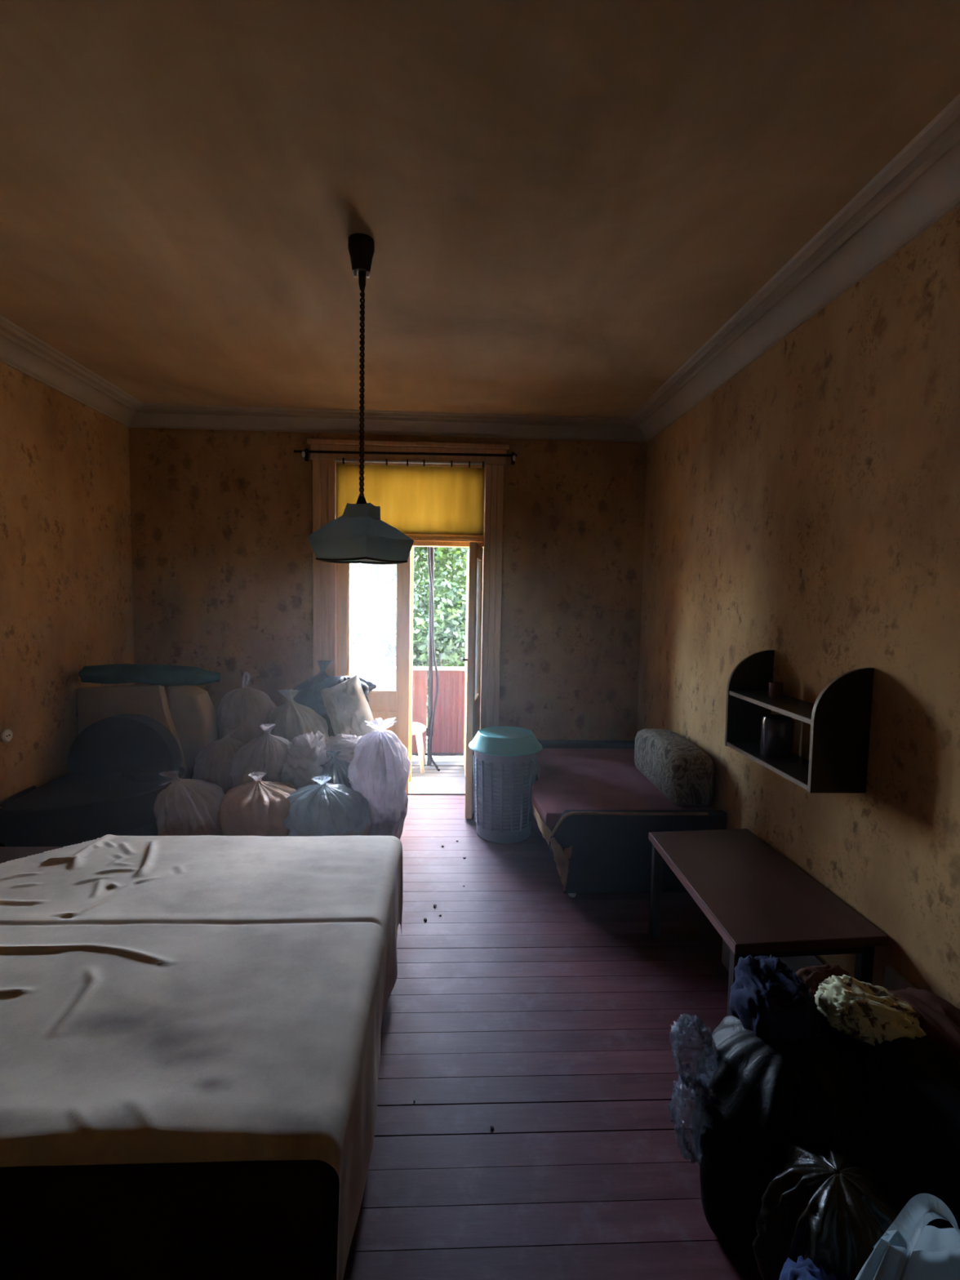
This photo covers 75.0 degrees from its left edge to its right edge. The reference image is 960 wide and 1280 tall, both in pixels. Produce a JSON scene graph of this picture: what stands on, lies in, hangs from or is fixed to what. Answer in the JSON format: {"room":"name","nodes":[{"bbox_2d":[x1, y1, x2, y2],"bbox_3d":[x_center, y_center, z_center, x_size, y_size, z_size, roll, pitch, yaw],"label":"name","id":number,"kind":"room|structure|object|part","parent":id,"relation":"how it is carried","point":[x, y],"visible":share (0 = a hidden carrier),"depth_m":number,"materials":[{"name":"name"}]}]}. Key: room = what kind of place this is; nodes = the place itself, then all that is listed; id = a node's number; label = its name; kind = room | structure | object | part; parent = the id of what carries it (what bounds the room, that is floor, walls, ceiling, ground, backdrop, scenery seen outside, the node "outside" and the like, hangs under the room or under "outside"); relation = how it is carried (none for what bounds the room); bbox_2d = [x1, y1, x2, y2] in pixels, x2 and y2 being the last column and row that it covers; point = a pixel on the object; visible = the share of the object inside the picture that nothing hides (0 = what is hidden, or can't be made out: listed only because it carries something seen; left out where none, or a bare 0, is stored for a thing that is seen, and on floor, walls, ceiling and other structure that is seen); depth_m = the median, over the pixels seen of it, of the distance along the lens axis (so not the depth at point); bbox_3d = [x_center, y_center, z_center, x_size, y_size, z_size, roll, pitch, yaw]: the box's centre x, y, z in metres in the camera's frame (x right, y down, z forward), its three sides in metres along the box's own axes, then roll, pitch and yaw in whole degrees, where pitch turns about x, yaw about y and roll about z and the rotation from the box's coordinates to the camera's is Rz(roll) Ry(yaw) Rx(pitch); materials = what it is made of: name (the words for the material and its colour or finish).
{"room":"abandoned building interior","nodes":[
{"label":"abandoned building interior","id":0,"kind":"room"},
{"bbox_2d":[0,361,134,846],"bbox_3d":[-2.415,0.062,0.935,0.100,2.950,7.475,1,4,-3],"label":"wall","id":1,"kind":"structure","parent":0,"point":[66,598],"depth_m":3.64,"materials":[{"name":"paper"}]},
{"bbox_2d":[0,728,13,742],"bbox_3d":[-2.471,0.500,3.265,0.020,0.070,0.070,1,4,-3],"label":"wall socket","id":2,"kind":"object","parent":1,"relation":"attached to","point":[6,735],"visible":1,"depth_m":3.25,"materials":[{"name":"white paint"}]},
{"bbox_2d":[0,315,143,426],"bbox_3d":[-2.238,-1.299,0.840,0.205,0.114,7.275,1,4,-3],"label":"crown molding","id":3,"kind":"structure","parent":1,"relation":"attached to","point":[20,349],"depth_m":3.54,"materials":[{"name":"paint"}]},
{"bbox_2d":[128,426,647,740],"bbox_3d":[-0.663,-0.327,4.849,3.957,3.200,0.420,1,4,-3],"label":"wall","id":4,"kind":"structure","parent":0,"point":[221,521],"depth_m":4.62,"materials":[{"name":"paper"}]},
{"bbox_2d":[128,403,646,442],"bbox_3d":[-0.627,-1.542,4.444,3.757,0.114,0.205,1,4,-3],"label":"crown molding","id":5,"kind":"structure","parent":4,"relation":"attached to","point":[162,415],"depth_m":4.45,"materials":[{"name":"paint"}]},
{"bbox_2d":[293,448,516,465],"bbox_3d":[-0.529,-1.334,4.508,1.590,0.104,0.119,1,4,-3],"label":"curtain rod","id":6,"kind":"object","parent":4,"relation":"attached to","point":[304,453],"visible":1,"depth_m":4.47,"materials":[{"name":"paint"}]},
{"bbox_3d":[-0.528,-1.337,4.477,1.590,0.033,0.017,1,4,-3],"label":"rod","id":7,"kind":"part","parent":6,"relation":"part of","materials":[{"name":"paint"}]},
{"bbox_2d":[306,438,509,818],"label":"door","id":8,"kind":"structure","parent":4,"relation":"in","point":[332,583],"depth_m":4.62,"materials":[{"name":"brown paint"}]},
{"bbox_3d":[-1.151,-0.063,4.633,0.165,2.490,0.044,1,4,-3],"label":"casing","id":9,"kind":"part","parent":8,"relation":"part of","materials":[{"name":"brown paint"}]},
{"bbox_3d":[-1.053,-0.079,4.995,0.055,2.470,0.070,1,4,-3],"label":"frame","id":10,"kind":"part","parent":8,"relation":"part of","materials":[{"name":"beige paint"}]},
{"bbox_3d":[-0.810,0.465,4.726,0.376,0.145,0.045,1,4,-3],"label":"rail","id":11,"kind":"part","parent":8,"relation":"part of","materials":[{"name":"beige paint"}]},
{"bbox_3d":[-0.816,0.789,4.750,0.376,0.505,0.017,1,4,-3],"label":"panel","id":12,"kind":"part","parent":8,"relation":"part of","materials":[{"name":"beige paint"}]},
{"bbox_3d":[-0.516,-1.367,4.553,1.460,0.145,0.065,1,4,-3],"label":"head casing","id":13,"kind":"part","parent":8,"relation":"part of","materials":[{"name":"brown paint"}]},
{"bbox_3d":[-0.129,1.053,5.435,0.015,0.120,0.530,1,4,-3],"label":"rail","id":14,"kind":"part","parent":8,"relation":"part of","materials":[{"name":"white paint"}]},
{"bbox_3d":[-0.098,-0.692,5.304,0.015,0.120,0.530,1,4,-3],"label":"rail","id":15,"kind":"part","parent":8,"relation":"part of","materials":[{"name":"white paint"}]},
{"bbox_3d":[-0.054,1.137,4.529,0.045,0.128,0.376,1,4,5],"label":"rail","id":16,"kind":"part","parent":8,"relation":"part of","materials":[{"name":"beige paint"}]},
{"bbox_3d":[-0.048,0.821,4.505,0.017,0.505,0.376,1,4,5],"label":"panel","id":17,"kind":"part","parent":8,"relation":"part of","materials":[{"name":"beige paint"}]},
{"bbox_3d":[-0.043,0.497,4.481,0.045,0.145,0.376,1,4,5],"label":"rail","id":18,"kind":"part","parent":8,"relation":"part of","materials":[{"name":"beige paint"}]},
{"bbox_3d":[-0.033,-0.071,4.438,0.004,0.995,0.376,1,4,5],"label":"pane","id":19,"kind":"part","parent":8,"relation":"part of","materials":[{"name":"clear glass"}]},
{"bbox_3d":[-0.023,-0.617,4.397,0.045,0.100,0.376,1,4,5],"label":"rail","id":20,"kind":"part","parent":8,"relation":"part of","materials":[{"name":"beige paint"}]},
{"bbox_3d":[0.086,-0.046,4.692,0.137,2.490,0.044,1,4,-3],"label":"casing","id":21,"kind":"part","parent":8,"relation":"part of","materials":[{"name":"brown paint"}]},
{"bbox_2d":[334,457,484,535],"bbox_3d":[-0.508,-1.043,4.556,1.085,0.531,0.022,1,4,-3],"label":"curtain","id":22,"kind":"object","parent":4,"relation":"attached to","point":[411,500],"visible":0.9,"depth_m":4.56,"materials":[{"name":"yellow fabric"}]},
{"bbox_3d":[-0.504,-1.292,4.540,1.085,0.025,0.017,1,4,-3],"label":"hem rod","id":23,"kind":"part","parent":22,"relation":"part of","materials":[{"name":"white paint"}]},
{"bbox_3d":[-0.527,-1.528,5.256,2.400,0.100,0.560,1,4,-3],"label":"canopy","id":24,"kind":"object","parent":4,"relation":"attached to","visible":0},
{"bbox_2d":[377,564,381,666],"bbox_3d":[-0.899,-0.625,5.538,0.015,1.756,0.242,1,4,3],"label":"cable","id":25,"kind":"object","parent":24,"relation":"hanging from","point":[377,564],"visible":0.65,"depth_m":5.59,"materials":[{"name":"black plastic"}]},
{"bbox_2d":[411,759,465,777],"bbox_3d":[-0.429,1.211,5.551,4.100,0.156,0.725,1,4,-3],"label":"floor","id":26,"kind":"structure","parent":0,"point":[449,768],"depth_m":5.52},
{"bbox_2d":[352,666,465,755],"bbox_3d":[-0.433,0.694,5.785,4.100,0.892,0.060,1,4,-3],"label":"balcony railing","id":27,"kind":"object","parent":26,"relation":"on","point":[447,738],"visible":0.15,"depth_m":5.78,"materials":[{"name":"red paint"}]},
{"bbox_3d":[-1.132,0.696,5.748,0.040,0.870,0.040,1,4,-3],"label":"post","id":28,"kind":"part","parent":27,"relation":"part of","materials":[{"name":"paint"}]},
{"bbox_3d":[-0.807,0.657,5.767,0.630,0.775,0.016,1,4,-3],"label":"panel","id":29,"kind":"part","parent":27,"relation":"part of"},
{"bbox_3d":[-0.425,0.263,5.753,4.100,0.027,0.060,1,4,-3],"label":"rail","id":30,"kind":"part","parent":27,"relation":"part of","materials":[{"name":"white paint"}]},
{"bbox_3d":[-0.440,1.062,5.813,4.100,0.025,0.030,1,4,-3],"label":"rail","id":31,"kind":"part","parent":27,"relation":"part of","materials":[{"name":"metal"}]},
{"bbox_3d":[-0.303,0.665,5.791,0.340,0.775,0.016,1,4,-3],"label":"panel","id":32,"kind":"part","parent":27,"relation":"part of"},
{"bbox_2d":[412,722,426,773],"bbox_3d":[-0.643,0.939,5.483,0.332,0.388,0.330,1,4,-3],"label":"plastic stool","id":33,"kind":"object","parent":26,"relation":"on","point":[418,729],"visible":0.41,"depth_m":5.36,"materials":[{"name":"white paint"}]},
{"bbox_3d":[-0.640,0.773,5.471,0.330,0.055,0.330,1,4,-3],"label":"seat","id":34,"kind":"part","parent":33,"relation":"part of","materials":[{"name":"white paint"}]},
{"bbox_3d":[-0.514,0.973,5.375,0.100,0.342,0.043,4,5,31],"label":"leg","id":35,"kind":"part","parent":33,"relation":"part of","materials":[{"name":"white paint"}]},
{"bbox_3d":[-0.524,0.955,5.606,0.100,0.342,0.043,-2,5,-36],"label":"leg","id":36,"kind":"part","parent":33,"relation":"part of","materials":[{"name":"white paint"}]},
{"bbox_2d":[426,546,434,765],"bbox_3d":[-0.434,-0.171,5.539,0.060,2.605,0.058,1,4,-3],"label":"pole","id":37,"kind":"object","parent":26,"relation":"on","point":[432,548],"visible":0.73,"depth_m":5.56,"materials":[{"name":"metal"}]},
{"bbox_2d":[427,546,439,771],"bbox_3d":[-0.377,-0.084,5.450,0.086,2.464,0.198,-3,6,-42],"label":"cable","id":38,"kind":"object","parent":37,"relation":"hanging from","point":[428,548],"visible":0.87,"depth_m":5.50,"materials":[{"name":"black plastic"}]},
{"bbox_2d":[0,0,959,417],"bbox_3d":[-0.463,-1.381,0.915,3.957,0.100,7.475,1,4,-3],"label":"ceiling","id":39,"kind":"structure","parent":0,"point":[561,203],"depth_m":1.88,"materials":[{"name":"paint"}]},
{"bbox_2d":[307,233,413,564],"bbox_3d":[-0.429,-0.858,2.280,0.289,1.146,0.289,4,5,30],"label":"pendant lamp","id":40,"kind":"object","parent":39,"relation":"hanging from","point":[359,535],"visible":1,"depth_m":2.24,"materials":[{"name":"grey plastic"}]},
{"bbox_3d":[-0.438,-0.373,2.317,0.289,0.163,0.289,3,5,29],"label":"lamp shade","id":41,"kind":"part","parent":40,"relation":"part of","materials":[{"name":"grey metal"}]},
{"bbox_2d":[355,495,366,503],"bbox_3d":[-0.438,-0.477,2.309,0.040,0.110,0.040,1,4,-3],"label":"socket","id":42,"kind":"object","parent":40,"relation":"attached to","point":[361,500],"depth_m":2.29,"materials":[{"name":"brown plastic"}]},
{"bbox_3d":[-0.430,-0.894,2.277,0.020,0.751,0.020,1,4,-3],"label":"twisted cord","id":43,"kind":"part","parent":40,"relation":"part of","materials":[{"name":"black plastic"}]},
{"bbox_2d":[328,795,762,1279],"bbox_3d":[-0.523,1.505,1.333,3.957,0.120,7.875,1,4,-3],"label":"floor","id":44,"kind":"structure","parent":0,"point":[553,1020],"depth_m":2.01,"materials":[{"name":"brown wood"}]},
{"bbox_2d":[0,684,217,846],"bbox_3d":[-2.112,0.769,3.644,0.746,0.945,1.162,1,4,-3],"label":"sofa","id":45,"kind":"object","parent":44,"relation":"on","point":[129,735],"visible":0.81,"depth_m":3.75,"materials":[{"name":"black fabric"}]},
{"bbox_3d":[-2.104,0.909,3.485,0.718,0.170,0.801,1,4,-3],"label":"seat","id":46,"kind":"part","parent":45,"relation":"part of","materials":[{"name":"fabric"}]},
{"bbox_2d":[66,713,182,773],"bbox_3d":[-2.172,0.644,3.826,0.636,0.365,0.125,1,4,-3],"label":"cushion","id":47,"kind":"object","parent":45,"relation":"on","point":[104,743],"depth_m":3.77,"materials":[{"name":"grey fabric"}]},
{"bbox_2d":[78,663,220,686],"bbox_3d":[-2.063,0.219,3.918,0.801,0.148,0.217,0,4,-12],"label":"rolled blanket","id":48,"kind":"object","parent":45,"relation":"on","point":[164,675],"visible":1,"depth_m":3.84,"materials":[{"name":"teal fabric"}]},
{"bbox_2d":[0,846,339,1279],"bbox_3d":[-1.363,1.164,1.968,2.075,0.436,1.560,1,4,-3],"label":"bed","id":49,"kind":"object","parent":44,"relation":"on","point":[232,1220],"visible":0.2,"depth_m":1.22,"materials":[{"name":"brown fabric"}]},
{"bbox_2d":[0,846,63,863],"bbox_3d":[-1.381,1.023,2.372,2.075,0.216,0.733,1,4,-3],"label":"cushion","id":50,"kind":"object","parent":49,"relation":"on","point":[6,853],"depth_m":2.62,"materials":[{"name":"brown fabric"}]},
{"bbox_2d":[0,1160,339,1260],"bbox_3d":[-1.344,1.082,1.588,2.075,0.216,0.813,1,4,-3],"label":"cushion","id":51,"kind":"object","parent":49,"relation":"on","point":[232,1208],"depth_m":1.22,"materials":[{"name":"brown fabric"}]},
{"bbox_2d":[0,834,403,1279],"bbox_3d":[-1.341,1.159,1.971,2.087,0.549,1.585,1,4,-3],"label":"sheet","id":52,"kind":"object","parent":49,"relation":"on","point":[202,998],"visible":1,"depth_m":1.65,"materials":[{"name":"white fabric"}]},
{"bbox_2d":[153,770,225,835],"bbox_3d":[-1.652,1.003,3.619,0.478,0.499,0.445,1,4,-3],"label":"sack","id":53,"kind":"object","parent":44,"relation":"on","point":[186,806],"visible":0.56,"depth_m":3.47,"materials":[{"name":"plastic"}]},
{"bbox_2d":[191,727,244,793],"bbox_3d":[-1.661,0.888,3.989,0.381,0.673,0.387,1,4,-3],"label":"sack","id":54,"kind":"object","parent":44,"relation":"on","point":[212,764],"visible":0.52,"depth_m":3.84,"materials":[{"name":"grey plastic"}]},
{"bbox_2d":[216,687,276,743],"bbox_3d":[-1.588,0.760,4.327,0.457,0.879,0.357,1,4,-3],"label":"sack","id":55,"kind":"object","parent":44,"relation":"on","point":[246,708],"visible":0.45,"depth_m":4.17,"materials":[{"name":"grey plastic"}]},
{"bbox_2d":[241,671,249,688],"bbox_3d":[-1.596,0.280,4.258,0.052,0.132,0.048,-1,5,-29],"label":"drawstring","id":56,"kind":"object","parent":55,"relation":"on","point":[246,673],"visible":0.98,"depth_m":4.24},
{"bbox_2d":[217,771,296,836],"bbox_3d":[-1.269,1.013,3.644,0.461,0.488,0.462,1,4,-3],"label":"sack","id":57,"kind":"object","parent":44,"relation":"on","point":[259,807],"visible":0.63,"depth_m":3.47,"materials":[{"name":"brown plastic"}]},
{"bbox_2d":[228,723,288,788],"bbox_3d":[-1.377,0.874,3.979,0.425,0.711,0.421,1,4,-3],"label":"sack","id":58,"kind":"object","parent":44,"relation":"on","point":[265,753],"visible":0.5,"depth_m":3.81,"materials":[{"name":"grey plastic"}]},
{"bbox_2d":[268,688,328,742],"bbox_3d":[-1.228,0.771,4.335,0.491,0.868,0.353,1,4,-3],"label":"sack","id":59,"kind":"object","parent":44,"relation":"on","point":[291,719],"visible":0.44,"depth_m":4.20,"materials":[{"name":"grey plastic"}]},
{"bbox_2d":[320,674,377,737],"bbox_3d":[-0.915,0.507,4.378,0.436,0.538,0.288,1,4,-3],"label":"pillow","id":60,"kind":"object","parent":59,"relation":"on","point":[346,704],"visible":0.77,"depth_m":4.29,"materials":[{"name":"beige fabric"}]},
{"bbox_2d":[308,675,376,707],"bbox_3d":[-0.982,0.367,4.498,0.472,0.219,0.274,1,4,-3],"label":"garbage bag","id":61,"kind":"object","parent":60,"relation":"on","point":[367,686],"visible":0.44,"depth_m":4.42,"materials":[{"name":"black plastic"}]},
{"bbox_2d":[279,729,328,789],"bbox_3d":[-1.091,0.906,3.969,0.381,0.656,0.338,1,4,-3],"label":"plastic sack","id":62,"kind":"object","parent":44,"relation":"on","point":[306,753],"visible":0.43,"depth_m":3.85,"materials":[{"name":"white plastic"}]},
{"bbox_2d":[293,660,335,737],"bbox_3d":[-1.226,0.666,4.574,0.504,1.042,0.176,1,4,-3],"label":"sack","id":63,"kind":"object","parent":44,"relation":"on","point":[304,697],"visible":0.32,"depth_m":4.50,"materials":[{"name":"plastic"}]},
{"bbox_2d":[282,775,371,836],"bbox_3d":[-0.895,1.026,3.627,0.522,0.477,0.443,1,4,-3],"label":"sack","id":64,"kind":"object","parent":44,"relation":"on","point":[322,808],"visible":0.61,"depth_m":3.48,"materials":[{"name":"plastic"}]},
{"bbox_2d":[314,750,352,789],"bbox_3d":[-0.880,0.970,3.946,0.411,0.542,0.384,1,4,-3],"label":"sack","id":65,"kind":"object","parent":44,"relation":"on","point":[336,769],"visible":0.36,"depth_m":3.84,"materials":[{"name":"plastic"}]},
{"bbox_2d":[324,733,361,762],"bbox_3d":[-0.869,0.741,4.055,0.466,0.258,0.266,1,4,-3],"label":"plastic sack","id":66,"kind":"object","parent":65,"relation":"on","point":[345,744],"visible":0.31,"depth_m":3.96,"materials":[{"name":"white plastic"}]},
{"bbox_2d":[347,717,410,839],"bbox_3d":[-0.628,0.879,3.919,0.364,0.738,0.548,1,4,4],"label":"sack","id":67,"kind":"object","parent":44,"relation":"on","point":[379,770],"visible":0.78,"depth_m":3.73,"materials":[{"name":"white plastic"}]},
{"bbox_2d":[468,726,542,843],"bbox_3d":[0.159,0.920,4.033,0.473,0.665,0.473,5,6,39],"label":"laundry basket","id":68,"kind":"object","parent":44,"relation":"on","point":[505,758],"visible":0.98,"depth_m":3.88,"materials":[{"name":"grey plastic"}]},
{"bbox_3d":[0.164,0.639,4.012,0.474,0.100,0.474,1,4,-3],"label":"lid","id":69,"kind":"part","parent":68,"relation":"part of","materials":[{"name":"teal plastic"}]},
{"bbox_2d":[531,739,726,897],"bbox_3d":[0.744,1.040,3.947,0.963,0.460,1.563,1,4,-3],"label":"sofa","id":70,"kind":"object","parent":44,"relation":"on","point":[596,813],"visible":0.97,"depth_m":3.20,"materials":[{"name":"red fabric"}]},
{"bbox_3d":[0.754,0.970,4.677,0.875,0.430,0.100,1,4,-3],"label":"panel","id":71,"kind":"part","parent":70,"relation":"part of","materials":[{"name":"blue fabric"}]},
{"bbox_3d":[0.753,0.904,3.929,0.940,0.115,1.370,1,4,-3],"label":"seat","id":72,"kind":"part","parent":70,"relation":"part of","materials":[{"name":"red fabric"}]},
{"bbox_3d":[0.811,1.087,3.217,0.895,0.418,0.070,1,4,-3],"label":"panel","id":73,"kind":"part","parent":70,"relation":"part of","materials":[{"name":"blue fabric"}]},
{"bbox_2d":[634,728,714,806],"bbox_3d":[1.120,0.717,3.675,0.248,0.309,0.790,1,4,-3],"label":"cushion","id":74,"kind":"object","parent":70,"relation":"on","point":[683,772],"visible":1,"depth_m":3.36,"materials":[{"name":"fabric"}]},
{"bbox_2d":[648,828,888,1016],"bbox_3d":[1.032,1.152,2.462,0.524,0.470,0.965,1,4,-3],"label":"table","id":75,"kind":"object","parent":44,"relation":"on","point":[760,903],"visible":0.78,"depth_m":2.25,"materials":[{"name":"brown wood"}]},
{"bbox_3d":[0.801,1.136,2.844,0.040,0.436,0.040,1,4,-3],"label":"leg","id":76,"kind":"part","parent":75,"relation":"part of","materials":[{"name":"brown wood"}]},
{"bbox_3d":[0.824,1.199,2.017,0.040,0.436,0.040,1,4,-3],"label":"leg","id":77,"kind":"part","parent":75,"relation":"part of","materials":[{"name":"brown wood"}]},
{"bbox_3d":[1.262,1.203,2.067,0.040,0.436,0.040,1,4,-3],"label":"leg","id":78,"kind":"part","parent":75,"relation":"part of","materials":[{"name":"brown wood"}]},
{"bbox_2d":[721,938,822,973],"bbox_3d":[1.152,1.292,2.461,0.230,0.196,0.400,1,4,-3],"label":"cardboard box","id":79,"kind":"object","parent":44,"relation":"on","point":[794,963],"visible":0.05,"depth_m":2.35,"materials":[{"name":"brown cardboard"}]},
{"bbox_2d":[691,1015,876,1254],"bbox_3d":[0.765,1.236,1.620,0.483,0.419,0.465,-2,5,-34],"label":"sack","id":80,"kind":"object","parent":44,"relation":"on","point":[755,1095],"visible":0.59,"depth_m":1.50,"materials":[{"name":"black plastic"}]},
{"bbox_2d":[728,954,822,1041],"bbox_3d":[0.802,1.025,1.726,0.200,0.269,0.248,1,4,-3],"label":"jacket","id":81,"kind":"object","parent":80,"relation":"on","point":[769,999],"visible":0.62,"depth_m":1.66,"materials":[{"name":"blue fabric"}]},
{"bbox_2d":[795,963,852,1044],"bbox_3d":[0.998,1.074,1.811,0.246,0.238,0.190,1,4,-3],"label":"garment","id":82,"kind":"object","parent":80,"relation":"on","point":[812,976],"visible":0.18,"depth_m":1.79,"materials":[{"name":"red fabric"}]},
{"bbox_2d":[778,1254,838,1279],"bbox_3d":[0.649,1.340,1.186,0.170,0.268,0.202,1,4,-3],"label":"cloth","id":83,"kind":"object","parent":44,"relation":"on","point":[806,1269],"visible":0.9,"depth_m":1.22,"materials":[{"name":"fabric"}]},
{"bbox_2d":[752,1142,897,1279],"bbox_3d":[0.751,1.294,1.319,0.303,0.349,0.279,4,5,33],"label":"plastic bag","id":84,"kind":"object","parent":44,"relation":"on","point":[830,1212],"visible":0.83,"depth_m":1.29,"materials":[{"name":"black plastic"}]},
{"bbox_2d":[883,965,917,990],"bbox_3d":[1.316,1.271,1.543,0.040,0.380,0.960,1,4,-3],"label":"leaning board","id":85,"kind":"object","parent":44,"relation":"on","point":[893,980],"visible":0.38,"depth_m":1.97,"materials":[{"name":"brown wood"}]},
{"bbox_2d":[854,1193,959,1279],"bbox_3d":[0.788,1.239,1.115,0.373,0.490,0.195,1,4,-3],"label":"bag","id":86,"kind":"object","parent":44,"relation":"on","point":[909,1249],"visible":1,"depth_m":1.10,"materials":[{"name":"plastic"}]},
{"bbox_3d":[1.149,1.240,1.388,0.393,0.455,0.791,-1,5,-24],"label":"coat","id":87,"kind":"object","parent":44,"relation":"on","visible":0},
{"bbox_2d":[814,974,926,1046],"bbox_3d":[1.032,0.997,1.668,0.248,0.142,0.172,2,4,14],"label":"patterned cloth","id":88,"kind":"object","parent":87,"relation":"on","point":[867,1012],"visible":0.94,"depth_m":1.62,"materials":[{"name":"beige fabric"}]},
{"bbox_2d":[885,986,959,1066],"bbox_3d":[1.215,1.112,1.636,0.218,0.266,0.489,1,4,-3],"label":"garment","id":89,"kind":"object","parent":87,"relation":"on","point":[939,1018],"visible":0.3,"depth_m":1.65,"materials":[{"name":"red fabric"}]},
{"bbox_2d":[636,204,959,1008],"bbox_3d":[1.437,0.117,1.117,0.100,2.950,7.475,1,4,-3],"label":"wall","id":90,"kind":"structure","parent":0,"point":[806,509],"depth_m":2.29,"materials":[{"name":"paper"}]},
{"bbox_2d":[628,93,959,442],"bbox_3d":[1.309,-1.249,1.007,0.205,0.114,7.275,1,4,-3],"label":"crown molding","id":91,"kind":"structure","parent":90,"relation":"attached to","point":[920,185],"depth_m":2.21,"materials":[{"name":"paint"}]},
{"bbox_2d":[724,649,874,793],"bbox_3d":[1.220,0.285,2.470,0.201,0.435,0.675,1,4,-3],"label":"wall shelf","id":92,"kind":"object","parent":90,"relation":"attached to","point":[839,718],"visible":0.99,"depth_m":2.15,"materials":[{"name":"brown wood"}]},
{"bbox_3d":[1.205,0.260,2.797,0.199,0.435,0.018,1,4,-3],"label":"panel","id":93,"kind":"part","parent":92,"relation":"part of","materials":[{"name":"brown wood"}]},
{"bbox_2d":[768,681,783,698],"bbox_3d":[1.231,0.209,2.603,0.056,0.064,0.056,1,4,-3],"label":"cup","id":94,"kind":"object","parent":92,"relation":"on","point":[775,688],"visible":1,"depth_m":2.58,"materials":[{"name":"brown ceramic"}]},
{"bbox_2d":[760,714,795,759],"bbox_3d":[1.220,0.395,2.566,0.124,0.161,0.124,1,4,-3],"label":"jar","id":95,"kind":"object","parent":92,"relation":"on","point":[777,731],"visible":0.98,"depth_m":2.52,"materials":[{"name":"ceramic"}]},
{"bbox_3d":[1.236,0.309,2.143,0.199,0.435,0.018,1,4,-3],"label":"panel","id":96,"kind":"part","parent":92,"relation":"part of","materials":[{"name":"brown wood"}]},
{"label":"outside","id":97,"kind":"structure","parent":0,"visible":0},
{"bbox_2d":[411,736,463,759],"bbox_3d":[-2.291,1.302,48.133,120.000,0.200,84.100,1,4,-3],"label":"ground","id":98,"kind":"structure","parent":97,"point":[412,757],"depth_m":18.39,"materials":[{"name":"white"}]},
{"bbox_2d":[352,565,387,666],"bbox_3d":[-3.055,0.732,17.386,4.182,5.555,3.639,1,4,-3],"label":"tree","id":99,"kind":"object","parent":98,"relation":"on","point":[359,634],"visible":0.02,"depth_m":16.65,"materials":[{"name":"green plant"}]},
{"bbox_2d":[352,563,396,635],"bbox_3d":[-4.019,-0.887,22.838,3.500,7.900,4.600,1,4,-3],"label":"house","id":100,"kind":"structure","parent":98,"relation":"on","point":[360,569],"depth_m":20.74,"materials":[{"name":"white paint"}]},
{"bbox_2d":[352,555,466,759],"bbox_3d":[-0.867,0.377,14.587,4.107,6.762,3.700,4,5,35],"label":"tree","id":101,"kind":"object","parent":98,"relation":"on","point":[426,588],"visible":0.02,"depth_m":14.15,"materials":[{"name":"green plant"}]},
{"bbox_2d":[352,546,469,759],"bbox_3d":[-0.730,0.607,10.673,3.913,6.896,3.566,2,4,8],"label":"outdoor background","id":102,"kind":"object","parent":98,"relation":"on","point":[449,610],"visible":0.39,"depth_m":10.02,"materials":[{"name":"green plant"}]}
]}

